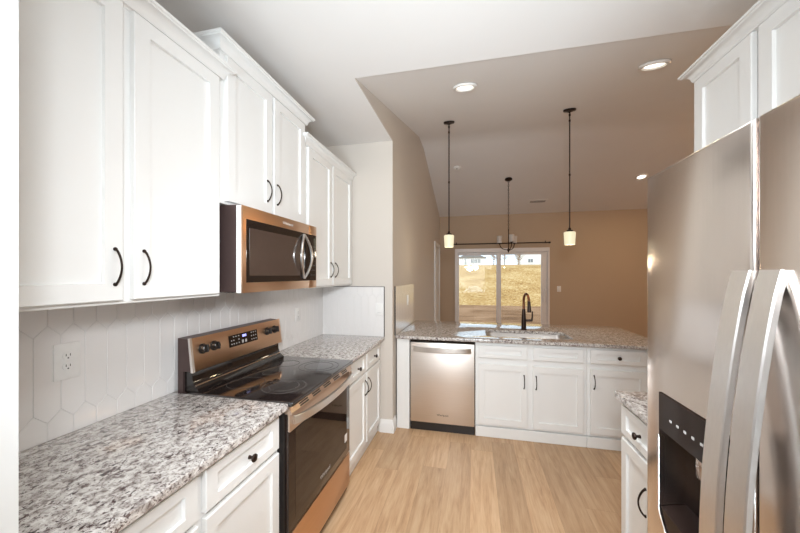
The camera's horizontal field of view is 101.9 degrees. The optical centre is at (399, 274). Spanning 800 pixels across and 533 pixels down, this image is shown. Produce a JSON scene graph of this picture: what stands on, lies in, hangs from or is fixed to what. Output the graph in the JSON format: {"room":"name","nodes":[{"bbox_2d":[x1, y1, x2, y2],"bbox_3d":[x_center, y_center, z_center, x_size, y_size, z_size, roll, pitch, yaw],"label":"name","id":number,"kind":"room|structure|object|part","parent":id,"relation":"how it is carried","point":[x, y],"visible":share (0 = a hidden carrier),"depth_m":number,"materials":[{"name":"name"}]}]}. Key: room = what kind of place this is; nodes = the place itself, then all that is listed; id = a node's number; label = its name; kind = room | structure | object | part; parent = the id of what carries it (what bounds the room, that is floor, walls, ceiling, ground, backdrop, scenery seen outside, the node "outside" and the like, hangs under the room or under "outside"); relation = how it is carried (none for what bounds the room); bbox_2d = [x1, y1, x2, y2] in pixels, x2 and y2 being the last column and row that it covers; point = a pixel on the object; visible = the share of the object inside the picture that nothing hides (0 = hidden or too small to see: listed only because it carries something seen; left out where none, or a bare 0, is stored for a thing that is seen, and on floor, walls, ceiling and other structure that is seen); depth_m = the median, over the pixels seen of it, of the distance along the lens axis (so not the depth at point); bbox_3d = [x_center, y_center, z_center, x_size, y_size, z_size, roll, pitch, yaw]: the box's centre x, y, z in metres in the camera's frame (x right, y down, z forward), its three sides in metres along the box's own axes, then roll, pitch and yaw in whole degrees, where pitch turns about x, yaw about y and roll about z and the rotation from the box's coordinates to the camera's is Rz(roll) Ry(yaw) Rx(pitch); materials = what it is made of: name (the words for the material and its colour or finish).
{"room":"kitchen","nodes":[
{"label":"kitchen","id":0,"kind":"room"},
{"bbox_2d":[0,0,18,532],"bbox_3d":[-1.725,0.112,0.772,2.055,2.783,0.122,0,0,13],"label":"wall","id":1,"kind":"structure","parent":0,"point":[9,9],"depth_m":0.59,"materials":[{"name":"white paint"}]},
{"bbox_2d":[19,334,321,452],"bbox_3d":[-1.111,0.086,2.063,0.120,2.833,2.668,0,0,13],"label":"wall","id":2,"kind":"structure","parent":0,"point":[321,334],"depth_m":1.39,"materials":[{"name":"paint"}]},
{"bbox_2d":[19,0,237,311],"bbox_3d":[-1.066,-0.443,1.161,0.365,1.082,0.924,0,0,13],"label":"upper cabinet","id":3,"kind":"object","parent":2,"relation":"attached to","point":[119,99],"visible":1,"depth_m":1.06,"materials":[{"name":"white paint"}]},
{"bbox_3d":[-0.982,-0.416,0.904,0.020,1.002,0.391,0,0,13],"label":"door","id":4,"kind":"part","parent":3,"relation":"part of","materials":[{"name":"white paint"}]},
{"bbox_3d":[-0.919,-0.027,1.062,0.032,0.129,0.013,0,0,13],"label":"handle","id":5,"kind":"part","parent":3,"relation":"part of","materials":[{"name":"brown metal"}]},
{"bbox_3d":[-0.898,-0.027,1.156,0.032,0.129,0.013,0,0,13],"label":"handle","id":6,"kind":"part","parent":3,"relation":"part of","materials":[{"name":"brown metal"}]},
{"bbox_3d":[-0.888,-0.416,1.319,0.020,1.002,0.388,0,0,13],"label":"door","id":7,"kind":"part","parent":3,"relation":"part of","materials":[{"name":"white paint"}]},
{"bbox_3d":[-1.066,-0.951,1.161,0.365,0.066,0.924,0,0,13],"label":"crown molding","id":8,"kind":"part","parent":3,"relation":"part of","materials":[{"name":"white paint"}]},
{"bbox_2d":[19,287,322,451],"bbox_3d":[-1.059,0.331,1.997,0.008,0.516,2.558,0,0,13],"label":"tile backsplash","id":9,"kind":"structure","parent":2,"relation":"attached to","point":[129,351],"depth_m":1.38,"materials":[{"name":"tile"}]},
{"bbox_2d":[53,341,79,381],"bbox_3d":[-1.232,0.318,1.203,0.010,0.132,0.081,0,0,13],"label":"wall outlet","id":10,"kind":"object","parent":9,"relation":"attached to","point":[66,356],"visible":1,"depth_m":1.20,"materials":[{"name":"white plastic"}]},
{"bbox_2d":[62,351,72,359],"bbox_3d":[-1.232,0.298,1.203,0.010,0.033,0.033,0,0,13],"label":"receptacle","id":11,"kind":"object","parent":10,"relation":"attached to","point":[66,355],"depth_m":1.20,"materials":[{"name":"plastic"}]},
{"bbox_2d":[62,362,72,370],"bbox_3d":[-1.232,0.338,1.203,0.010,0.033,0.033,0,0,13],"label":"receptacle","id":12,"kind":"object","parent":10,"relation":"attached to","point":[66,366],"depth_m":1.20,"materials":[{"name":"plastic"}]},
{"bbox_2d":[295,307,299,321],"bbox_3d":[-0.874,0.338,2.779,0.010,0.118,0.075,0,0,13],"label":"wall outlet","id":13,"kind":"object","parent":9,"relation":"attached to","point":[297,310],"visible":1,"depth_m":2.77,"materials":[{"name":"white plastic"}]},
{"bbox_2d":[193,27,314,223],"bbox_3d":[-0.888,-0.731,1.943,0.365,0.777,0.894,0,0,13],"label":"upper cabinet","id":14,"kind":"object","parent":2,"relation":"attached to","point":[262,126],"visible":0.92,"depth_m":1.77,"materials":[{"name":"white paint"}]},
{"bbox_3d":[-0.795,-0.703,1.728,0.020,0.695,0.357,0,0,13],"label":"door","id":15,"kind":"part","parent":14,"relation":"part of","materials":[{"name":"white paint"}]},
{"bbox_3d":[-0.888,-1.086,1.943,0.365,0.066,0.894,0,0,13],"label":"crown molding","id":16,"kind":"part","parent":14,"relation":"part of","materials":[{"name":"white paint"}]},
{"bbox_2d":[219,204,315,292],"bbox_3d":[-0.843,-0.126,1.952,0.422,0.427,0.750,0,0,13],"label":"microwave","id":17,"kind":"object","parent":14,"relation":"attached to","point":[260,251],"visible":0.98,"depth_m":1.70,"materials":[{"name":"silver metal"}]},
{"bbox_3d":[-0.771,-0.124,1.554,0.026,0.422,0.006,0,0,13],"label":"trim","id":18,"kind":"part","parent":17,"relation":"part of","materials":[{"name":"white plastic"}]},
{"bbox_3d":[-0.695,-0.124,1.864,0.030,0.423,0.642,0,0,13],"label":"door","id":19,"kind":"part","parent":17,"relation":"part of","materials":[{"name":"brown metal"}]},
{"bbox_3d":[-0.618,-0.121,2.066,0.018,0.288,0.084,0,0,-6],"label":"handle","id":20,"kind":"part","parent":17,"relation":"part of","materials":[{"name":"metal"}]},
{"bbox_3d":[-0.602,-0.121,2.133,0.018,0.288,0.084,0,0,32],"label":"handle","id":21,"kind":"part","parent":17,"relation":"part of","materials":[{"name":"metal"}]},
{"bbox_3d":[-0.612,-0.124,2.231,0.030,0.423,0.105,0,0,13],"label":"control panel","id":22,"kind":"part","parent":17,"relation":"part of","materials":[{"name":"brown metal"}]},
{"bbox_3d":[-0.600,-0.118,2.224,0.006,0.310,0.097,0,0,13],"label":"touch panel","id":23,"kind":"part","parent":17,"relation":"part of","materials":[{"name":"black glass"}]},
{"bbox_3d":[-0.740,-0.479,1.850,0.032,0.129,0.013,0,0,13],"label":"handle","id":24,"kind":"part","parent":14,"relation":"part of","materials":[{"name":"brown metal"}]},
{"bbox_3d":[-0.719,-0.479,1.944,0.032,0.129,0.013,0,0,13],"label":"handle","id":25,"kind":"part","parent":14,"relation":"part of","materials":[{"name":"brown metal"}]},
{"bbox_3d":[-0.712,-0.703,2.095,0.020,0.695,0.358,0,0,13],"label":"door","id":26,"kind":"part","parent":14,"relation":"part of","materials":[{"name":"white paint"}]},
{"bbox_2d":[302,132,355,288],"bbox_3d":[-0.708,-0.443,2.738,0.365,1.082,0.950,0,0,13],"label":"upper cabinet","id":27,"kind":"object","parent":2,"relation":"attached to","point":[328,181],"visible":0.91,"depth_m":2.65,"materials":[{"name":"white paint"}]},
{"bbox_3d":[-0.616,-0.416,2.514,0.020,1.002,0.394,0,0,13],"label":"door","id":28,"kind":"part","parent":27,"relation":"part of","materials":[{"name":"white paint"}]},
{"bbox_3d":[-0.708,-0.951,2.738,0.365,0.066,0.950,0,0,13],"label":"crown molding","id":29,"kind":"part","parent":27,"relation":"part of","materials":[{"name":"white paint"}]},
{"bbox_3d":[-0.522,-0.416,2.931,0.020,1.002,0.425,0,0,13],"label":"door","id":30,"kind":"part","parent":27,"relation":"part of","materials":[{"name":"white paint"}]},
{"bbox_2d":[326,78,439,430],"bbox_3d":[-0.050,-0.372,4.822,0.727,3.750,5.389,0,0,13],"label":"wall","id":31,"kind":"structure","parent":0,"point":[396,218],"depth_m":3.17,"materials":[{"name":"paint"}]},
{"bbox_2d":[323,286,384,336],"bbox_3d":[-0.460,0.350,3.176,0.641,0.478,0.010,0,0,13],"label":"tile backsplash","id":32,"kind":"structure","parent":31,"relation":"attached to","point":[347,310],"depth_m":3.17,"materials":[{"name":"tile"}]},
{"bbox_2d":[376,303,382,314],"bbox_3d":[-0.200,0.327,3.108,0.072,0.118,0.010,0,0,13],"label":"wall switch","id":33,"kind":"object","parent":32,"relation":"attached to","point":[379,306],"visible":1,"depth_m":3.10,"materials":[{"name":"white plastic"}]},
{"bbox_2d":[379,415,396,433],"bbox_3d":[-0.116,1.441,3.149,0.141,0.124,0.119,0,0,13],"label":"baseboard","id":34,"kind":"structure","parent":31,"relation":"attached to","point":[385,425],"depth_m":3.10,"materials":[{"name":"white paint"}]},
{"bbox_2d":[394,284,413,335],"bbox_3d":[0.060,0.349,3.644,0.011,0.480,0.987,0,0,13],"label":"tile backsplash","id":35,"kind":"structure","parent":31,"relation":"attached to","point":[403,313],"depth_m":3.49,"materials":[{"name":"tile"}]},
{"bbox_2d":[434,241,439,320],"bbox_3d":[0.776,0.420,6.756,0.028,2.165,0.900,0,0,13],"label":"door","id":36,"kind":"structure","parent":31,"relation":"in","point":[436,245],"depth_m":6.63,"materials":[{"name":"white paint"}]},
{"bbox_2d":[155,0,757,146],"bbox_3d":[-0.693,-1.305,0.362,4.490,0.050,5.800,0,0,13],"label":"ceiling","id":37,"kind":"structure","parent":0,"point":[315,50],"depth_m":1.70,"materials":[{"name":"paint"}]},
{"bbox_2d":[321,426,620,532],"bbox_3d":[1.531,1.528,2.183,8.020,0.050,10.136,0,0,13],"label":"floor","id":38,"kind":"structure","parent":0,"point":[409,480],"depth_m":2.31,"materials":[{"name":"brown wood"}]},
{"bbox_2d":[119,417,278,532],"bbox_3d":[-0.930,1.062,1.118,0.649,0.882,0.900,0,0,13],"label":"base cabinet","id":39,"kind":"object","parent":38,"relation":"on","point":[239,492],"visible":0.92,"depth_m":1.20,"materials":[{"name":"white paint"}]},
{"bbox_2d":[19,393,287,532],"bbox_3d":[-0.926,0.604,1.119,0.642,0.030,0.903,0,0,13],"label":"countertop","id":40,"kind":"structure","parent":39,"relation":"on","point":[103,476],"depth_m":1.04,"materials":[{"name":"stone"}]},
{"bbox_3d":[-0.701,0.717,0.849,0.020,0.143,0.405,0,0,13],"label":"drawer","id":41,"kind":"part","parent":39,"relation":"part of","materials":[{"name":"white paint"}]},
{"bbox_3d":[-0.701,1.098,0.849,0.020,0.580,0.405,0,0,13],"label":"door","id":42,"kind":"part","parent":39,"relation":"part of","materials":[{"name":"white paint"}]},
{"bbox_3d":[-0.604,0.717,1.277,0.020,0.143,0.413,0,0,13],"label":"drawer","id":43,"kind":"part","parent":39,"relation":"part of","materials":[{"name":"white paint"}]},
{"bbox_3d":[-0.604,1.098,1.277,0.020,0.580,0.413,0,0,13],"label":"door","id":44,"kind":"part","parent":39,"relation":"part of","materials":[{"name":"white paint"}]},
{"bbox_3d":[-0.578,0.717,1.275,0.032,0.032,0.032,0,0,13],"label":"knob","id":45,"kind":"part","parent":39,"relation":"part of","materials":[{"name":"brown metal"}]},
{"bbox_2d":[178,318,352,532],"bbox_3d":[-0.695,0.909,1.924,0.694,1.187,0.765,0,0,13],"label":"range","id":46,"kind":"object","parent":38,"relation":"on","point":[244,361],"visible":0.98,"depth_m":1.76,"materials":[{"name":"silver metal"}]},
{"bbox_3d":[-1.009,0.381,1.677,0.034,0.052,0.052,0,0,13],"label":"burner knob","id":47,"kind":"part","parent":46,"relation":"part of","materials":[{"name":"black plastic"}]},
{"bbox_3d":[-0.992,0.381,1.751,0.034,0.052,0.052,0,0,13],"label":"burner knob","id":48,"kind":"part","parent":46,"relation":"part of","materials":[{"name":"black plastic"}]},
{"bbox_3d":[-0.944,0.556,1.981,0.007,0.007,0.719,0,0,13],"label":"riser trim","id":49,"kind":"part","parent":46,"relation":"part of","materials":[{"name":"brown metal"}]},
{"bbox_3d":[-0.890,0.381,2.200,0.034,0.052,0.052,0,0,13],"label":"burner knob","id":50,"kind":"part","parent":46,"relation":"part of","materials":[{"name":"black plastic"}]},
{"bbox_2d":[189,356,352,406],"bbox_3d":[-0.686,0.595,1.922,0.572,0.024,0.765,0,0,13],"label":"cooktop","id":51,"kind":"object","parent":46,"relation":"in","point":[290,380],"depth_m":1.80,"materials":[{"name":"glass"}]},
{"bbox_3d":[-0.872,0.381,2.280,0.034,0.052,0.052,0,0,13],"label":"burner knob","id":52,"kind":"part","parent":46,"relation":"part of","materials":[{"name":"black plastic"}]},
{"bbox_3d":[-0.439,0.925,1.866,0.020,0.555,0.751,0,0,13],"label":"oven door","id":53,"kind":"part","parent":46,"relation":"part of","materials":[{"name":"black glass"}]},
{"bbox_3d":[-0.446,0.626,1.868,0.064,0.037,0.751,0,0,13],"label":"vent rail","id":54,"kind":"part","parent":46,"relation":"part of","materials":[{"name":"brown metal"}]},
{"bbox_3d":[-0.431,0.686,1.864,0.016,0.083,0.751,0,0,13],"label":"door rail","id":55,"kind":"part","parent":46,"relation":"part of","materials":[{"name":"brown metal"}]},
{"bbox_3d":[-0.446,1.319,1.868,0.035,0.217,0.751,0,0,13],"label":"storage drawer","id":56,"kind":"part","parent":46,"relation":"part of","materials":[{"name":"brown metal"}]},
{"bbox_3d":[-0.389,0.675,1.855,0.067,0.040,0.722,0,0,13],"label":"handle","id":57,"kind":"part","parent":46,"relation":"part of","materials":[{"name":"metal"}]},
{"bbox_2d":[349,343,379,475],"bbox_3d":[-0.561,1.062,2.739,0.649,0.882,0.874,0,0,13],"label":"base cabinet","id":58,"kind":"object","parent":38,"relation":"on","point":[364,388],"visible":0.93,"depth_m":2.62,"materials":[{"name":"white paint"}]},
{"bbox_2d":[280,334,384,361],"bbox_3d":[-0.558,0.604,2.740,0.642,0.030,0.883,0,0,13],"label":"countertop","id":59,"kind":"structure","parent":58,"relation":"on","point":[327,346],"depth_m":2.64,"materials":[{"name":"stone"}]},
{"bbox_3d":[-0.333,0.717,2.470,0.020,0.143,0.410,0,0,13],"label":"drawer","id":60,"kind":"part","parent":58,"relation":"part of","materials":[{"name":"white paint"}]},
{"bbox_3d":[-0.333,1.098,2.470,0.020,0.580,0.410,0,0,13],"label":"door","id":61,"kind":"part","parent":58,"relation":"part of","materials":[{"name":"white paint"}]},
{"bbox_3d":[-0.239,1.098,2.885,0.020,0.580,0.390,0,0,13],"label":"door","id":62,"kind":"part","parent":58,"relation":"part of","materials":[{"name":"white paint"}]},
{"bbox_3d":[-0.239,0.717,2.885,0.020,0.143,0.390,0,0,13],"label":"drawer","id":63,"kind":"part","parent":58,"relation":"part of","materials":[{"name":"white paint"}]},
{"bbox_2d":[397,339,410,428],"bbox_3d":[0.097,1.062,3.476,0.125,0.882,0.598,0,0,13],"label":"end panel","id":64,"kind":"object","parent":38,"relation":"on","point":[403,345],"visible":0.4,"depth_m":3.18,"materials":[{"name":"white paint"}]},
{"bbox_2d":[410,339,474,434],"bbox_3d":[0.459,1.063,3.362,0.623,0.880,0.659,0,0,13],"label":"dishwasher","id":65,"kind":"object","parent":38,"relation":"on","point":[442,373],"visible":0.98,"depth_m":3.09,"materials":[{"name":"silver metal"}]},
{"bbox_3d":[0.392,0.711,3.067,0.548,0.047,0.053,0,0,13],"label":"handle","id":66,"kind":"part","parent":65,"relation":"part of","materials":[{"name":"metal"}]},
{"bbox_3d":[0.467,1.463,3.398,0.611,0.080,0.585,0,0,13],"label":"kick plate","id":67,"kind":"part","parent":65,"relation":"part of","materials":[{"name":"black plastic"}]},
{"bbox_2d":[475,342,586,446],"bbox_3d":[1.227,1.062,3.201,0.944,0.882,0.633,0,0,13],"label":"base cabinet","id":68,"kind":"object","parent":38,"relation":"on","point":[524,392],"visible":0.99,"depth_m":2.93,"materials":[{"name":"white paint"}]},
{"bbox_3d":[0.942,0.711,2.985,0.424,0.115,0.020,0,0,13],"label":"drawer","id":69,"kind":"part","parent":68,"relation":"part of","materials":[{"name":"white paint"}]},
{"bbox_3d":[0.942,1.103,2.985,0.424,0.560,0.020,0,0,13],"label":"door","id":70,"kind":"part","parent":68,"relation":"part of","materials":[{"name":"white paint"}]},
{"bbox_2d":[396,320,646,349],"bbox_3d":[1.216,0.604,3.439,2.331,0.030,1.095,0,0,13],"label":"countertop","id":71,"kind":"structure","parent":68,"relation":"on","point":[579,335],"depth_m":3.21,"materials":[{"name":"stone"}]},
{"bbox_2d":[521,293,532,329],"bbox_3d":[1.327,0.388,3.418,0.122,0.402,0.193,0,0,28],"label":"faucet","id":72,"kind":"object","parent":71,"relation":"on","point":[524,320],"visible":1,"depth_m":3.47,"materials":[{"name":"black metal"}]},
{"bbox_3d":[1.329,0.278,3.417,0.025,0.182,0.174,0,0,1],"label":"spout","id":73,"kind":"part","parent":72,"relation":"part of","materials":[{"name":"black metal"}]},
{"bbox_2d":[486,332,569,339],"bbox_3d":[1.254,0.719,3.233,0.825,0.198,0.460,0,0,13],"label":"sink","id":74,"kind":"object","parent":71,"relation":"in","point":[492,334],"visible":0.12,"depth_m":3.43,"materials":[{"name":"metal"}]},
{"bbox_3d":[1.399,0.711,2.881,0.414,0.115,0.020,0,0,13],"label":"drawer","id":75,"kind":"part","parent":68,"relation":"part of","materials":[{"name":"white paint"}]},
{"bbox_3d":[1.399,1.103,2.881,0.414,0.560,0.020,0,0,13],"label":"door","id":76,"kind":"part","parent":68,"relation":"part of","materials":[{"name":"white paint"}]},
{"bbox_2d":[586,347,646,450],"bbox_3d":[1.924,1.062,3.043,0.483,0.882,0.633,0,0,13],"label":"base cabinet","id":77,"kind":"object","parent":38,"relation":"on","point":[608,370],"visible":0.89,"depth_m":2.79,"materials":[{"name":"white paint"}]},
{"bbox_3d":[1.863,0.708,2.775,0.430,0.120,0.020,0,0,13],"label":"drawer","id":78,"kind":"part","parent":77,"relation":"part of","materials":[{"name":"white paint"}]},
{"bbox_3d":[1.863,1.098,2.775,0.430,0.560,0.020,0,0,13],"label":"door","id":79,"kind":"part","parent":77,"relation":"part of","materials":[{"name":"white paint"}]},
{"bbox_2d":[621,404,646,532],"bbox_3d":[1.321,1.062,1.177,0.679,0.882,0.810,0,0,13],"label":"base cabinet","id":80,"kind":"object","parent":38,"relation":"on","point":[634,443],"visible":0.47,"depth_m":1.52,"materials":[{"name":"white paint"}]},
{"bbox_2d":[615,390,646,423],"bbox_3d":[1.326,0.604,1.179,0.670,0.030,0.846,0,0,13],"label":"countertop","id":81,"kind":"structure","parent":80,"relation":"on","point":[636,402],"depth_m":1.52,"materials":[{"name":"stone"}]},
{"bbox_3d":[1.076,0.717,1.441,0.020,0.143,0.377,0,0,13],"label":"drawer","id":82,"kind":"part","parent":80,"relation":"part of","materials":[{"name":"white paint"}]},
{"bbox_3d":[1.050,0.717,1.443,0.032,0.032,0.032,0,0,13],"label":"knob","id":83,"kind":"part","parent":80,"relation":"part of","materials":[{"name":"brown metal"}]},
{"bbox_3d":[1.039,0.978,1.397,0.032,0.129,0.013,0,0,13],"label":"handle","id":84,"kind":"part","parent":80,"relation":"part of","materials":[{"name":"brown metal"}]},
{"bbox_2d":[647,94,799,532],"bbox_3d":[0.931,0.620,0.357,0.857,1.766,0.908,0,0,13],"label":"refrigerator","id":85,"kind":"object","parent":38,"relation":"on","point":[723,220],"visible":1,"depth_m":0.57,"materials":[{"name":"silver metal"}]},
{"bbox_3d":[0.628,0.532,0.708,0.004,0.259,0.236,0,0,13],"label":"recess trim","id":86,"kind":"part","parent":85,"relation":"part of","materials":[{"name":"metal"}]},
{"bbox_3d":[0.653,0.340,0.702,0.052,0.096,0.233,0,0,13],"label":"dispenser panel","id":87,"kind":"part","parent":85,"relation":"part of","materials":[{"name":"black plastic"}]},
{"bbox_3d":[0.664,0.573,0.706,0.068,1.671,0.345,0,0,13],"label":"freezer door","id":88,"kind":"part","parent":85,"relation":"part of","materials":[{"name":"metal"}]},
{"bbox_3d":[0.571,0.528,0.568,0.062,1.073,0.042,0,0,13],"label":"handle","id":89,"kind":"part","parent":85,"relation":"part of","materials":[{"name":"metal"}]},
{"bbox_3d":[0.558,0.528,0.511,0.062,1.073,0.042,0,0,13],"label":"handle","id":90,"kind":"part","parent":85,"relation":"part of","materials":[{"name":"metal"}]},
{"bbox_3d":[0.562,0.573,0.259,0.068,1.671,0.555,0,0,13],"label":"fridge door","id":91,"kind":"part","parent":85,"relation":"part of","materials":[{"name":"metal"}]},
{"bbox_2d":[440,209,646,337],"bbox_3d":[3.673,0.003,6.812,5.893,3.000,0.140,0,0,13],"label":"wall","id":92,"kind":"structure","parent":0,"point":[602,277],"depth_m":6.72,"materials":[{"name":"beige paint"}]},
{"bbox_2d":[455,247,549,323],"bbox_3d":[2.205,0.460,7.113,1.970,2.086,0.182,0,0,13],"label":"door","id":93,"kind":"structure","parent":92,"relation":"in","point":[544,251],"depth_m":7.05,"materials":[{"name":"white plastic"}]},
{"bbox_3d":[1.770,0.483,7.264,0.925,1.960,0.040,0,0,13],"label":"fixed panel","id":94,"kind":"part","parent":93,"relation":"part of","materials":[{"name":"clear glass"}]},
{"bbox_3d":[2.629,0.483,7.008,1.035,1.960,0.040,0,0,13],"label":"sliding panel","id":95,"kind":"part","parent":93,"relation":"part of","materials":[{"name":"clear glass"}]},
{"bbox_2d":[454,241,550,244],"bbox_3d":[2.139,-0.695,7.040,2.085,0.065,0.096,0,0,13],"label":"curtain rod","id":96,"kind":"object","parent":92,"relation":"attached to","point":[545,241],"visible":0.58,"depth_m":6.99,"materials":[{"name":"black metal"}]},
{"bbox_2d":[356,25,731,216],"bbox_3d":[3.172,-1.656,4.131,5.883,0.752,5.509,0,0,13],"label":"ceiling","id":97,"kind":"structure","parent":0,"point":[627,122],"depth_m":4.02,"materials":[{"name":"paint"}]},
{"bbox_2d":[444,121,453,246],"bbox_3d":[0.554,-1.031,3.671,0.123,1.431,0.120,0,0,13],"label":"pendant light","id":98,"kind":"object","parent":97,"relation":"hanging from","point":[448,238],"visible":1,"depth_m":3.67,"materials":[{"name":"white glass"}]},
{"bbox_3d":[0.553,-1.097,3.668,0.020,1.230,0.020,0,0,13],"label":"rod","id":99,"kind":"part","parent":98,"relation":"part of","materials":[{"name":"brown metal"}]},
{"bbox_3d":[0.553,-0.383,3.668,0.113,0.136,0.113,0,0,13],"label":"lamp shade","id":100,"kind":"part","parent":98,"relation":"part of","materials":[{"name":"beige glass"}]},
{"bbox_2d":[453,166,460,170],"bbox_3d":[0.959,-1.789,5.464,0.127,0.056,0.124,0,0,13],"label":"smoke detector","id":101,"kind":"object","parent":97,"relation":"attached to","point":[456,168],"visible":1,"depth_m":5.43,"materials":[{"name":"white plastic"}]},
{"bbox_2d":[453,83,476,91],"bbox_3d":[0.484,-1.399,2.421,0.176,0.056,0.171,0,0,13],"label":"recessed light","id":102,"kind":"object","parent":97,"relation":"attached to","point":[462,87],"visible":1,"depth_m":2.41,"materials":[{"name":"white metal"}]},
{"bbox_2d":[497,177,516,252],"bbox_3d":[1.882,-1.044,5.686,0.356,1.314,0.352,0,0,13],"label":"chandelier","id":103,"kind":"object","parent":97,"relation":"hanging from","point":[512,238],"visible":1,"depth_m":5.69,"materials":[{"name":"black metal"}]},
{"bbox_3d":[1.767,-0.629,5.772,0.094,0.125,0.094,0,0,13],"label":"lamp shade","id":104,"kind":"part","parent":103,"relation":"part of","materials":[{"name":"white glass"}]},
{"bbox_3d":[1.906,-1.208,5.703,0.020,0.900,0.019,0,0,-32],"label":"chain","id":105,"kind":"part","parent":103,"relation":"part of","materials":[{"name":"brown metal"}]},
{"bbox_3d":[1.909,-0.629,5.548,0.094,0.125,0.094,0,0,13],"label":"lamp shade","id":106,"kind":"part","parent":103,"relation":"part of","materials":[{"name":"white glass"}]},
{"bbox_2d":[527,199,547,203],"bbox_3d":[2.717,-1.453,6.411,0.360,0.047,0.152,0,0,13],"label":"ceiling vent","id":107,"kind":"object","parent":97,"relation":"attached to","point":[536,200],"visible":1,"depth_m":6.40,"materials":[{"name":"white metal"}]},
{"bbox_2d":[563,108,575,244],"bbox_3d":[1.773,-1.031,3.394,0.123,1.431,0.120,0,0,13],"label":"pendant light","id":108,"kind":"object","parent":97,"relation":"hanging from","point":[569,235],"visible":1,"depth_m":3.38,"materials":[{"name":"white glass"}]},
{"bbox_3d":[1.772,-1.097,3.392,0.020,1.230,0.020,0,0,13],"label":"rod","id":109,"kind":"part","parent":108,"relation":"part of","materials":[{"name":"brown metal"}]},
{"bbox_3d":[1.772,-0.383,3.392,0.113,0.136,0.113,0,0,13],"label":"lamp shade","id":110,"kind":"part","parent":108,"relation":"part of","materials":[{"name":"beige glass"}]},
{"bbox_2d":[635,174,647,179],"bbox_3d":[4.019,-1.634,5.403,0.176,0.056,0.171,0,0,13],"label":"recessed light","id":111,"kind":"object","parent":97,"relation":"attached to","point":[641,176],"visible":1,"depth_m":5.40,"materials":[{"name":"white metal"}]},
{"bbox_2d":[638,59,670,70],"bbox_3d":[1.709,-1.409,2.181,0.176,0.056,0.171,0,0,13],"label":"recessed light","id":112,"kind":"object","parent":97,"relation":"attached to","point":[657,64],"visible":1,"depth_m":2.17,"materials":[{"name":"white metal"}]},
{"label":"outside","id":113,"kind":"structure","parent":0,"visible":0},
{"bbox_2d":[459,305,540,323],"bbox_3d":[6.755,1.883,13.848,70.000,0.440,8.800,0,0,13],"label":"ground","id":114,"kind":"structure","parent":113,"point":[467,313],"depth_m":13.67,"materials":[{"name":"brown soil"}]},
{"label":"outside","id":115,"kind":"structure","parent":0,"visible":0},
{"bbox_2d":[459,265,540,305],"bbox_3d":[18.751,-0.950,66.652,70.000,5.395,101.700,0,0,13],"label":"hill","id":116,"kind":"structure","parent":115,"point":[477,283],"depth_m":21.67,"materials":[{"name":"plant"}]},
{"bbox_2d":[459,255,486,264],"bbox_3d":[20.418,-4.297,92.270,7.800,3.600,9.700,0,0,13],"label":"house","id":117,"kind":"structure","parent":116,"relation":"on","point":[465,259],"depth_m":87.76,"materials":[{"name":"white"}]},
{"bbox_2d":[517,254,540,264],"bbox_3d":[40.687,-6.047,92.792,13.500,6.900,9.700,0,0,13],"label":"house","id":118,"kind":"structure","parent":116,"relation":"on","point":[529,259],"depth_m":89.27,"materials":[{"name":"white"}]},
{"bbox_3d":[1.316,0.111,-0.658,0.120,2.783,4.500,0,0,13],"label":"wall","id":119,"kind":"structure","parent":0,"visible":0},
{"bbox_2d":[678,0,799,152],"bbox_3d":[1.484,-0.443,1.200,0.372,1.082,0.788,0,0,13],"label":"upper cabinet","id":120,"kind":"object","parent":119,"relation":"attached to","point":[753,68],"visible":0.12,"depth_m":1.25,"materials":[{"name":"white paint"}]},
{"bbox_3d":[1.382,-0.419,1.394,0.020,1.009,0.329,0,0,13],"label":"door","id":121,"kind":"part","parent":120,"relation":"part of","materials":[{"name":"white paint"}]},
{"bbox_3d":[1.484,-0.955,1.200,0.372,0.059,0.788,0,0,13],"label":"crown molding","id":122,"kind":"part","parent":120,"relation":"part of","materials":[{"name":"white paint"}]},
{"bbox_3d":[1.300,-0.419,1.032,0.020,1.009,0.352,0,0,13],"label":"door","id":123,"kind":"part","parent":120,"relation":"part of","materials":[{"name":"white paint"}]}
]}

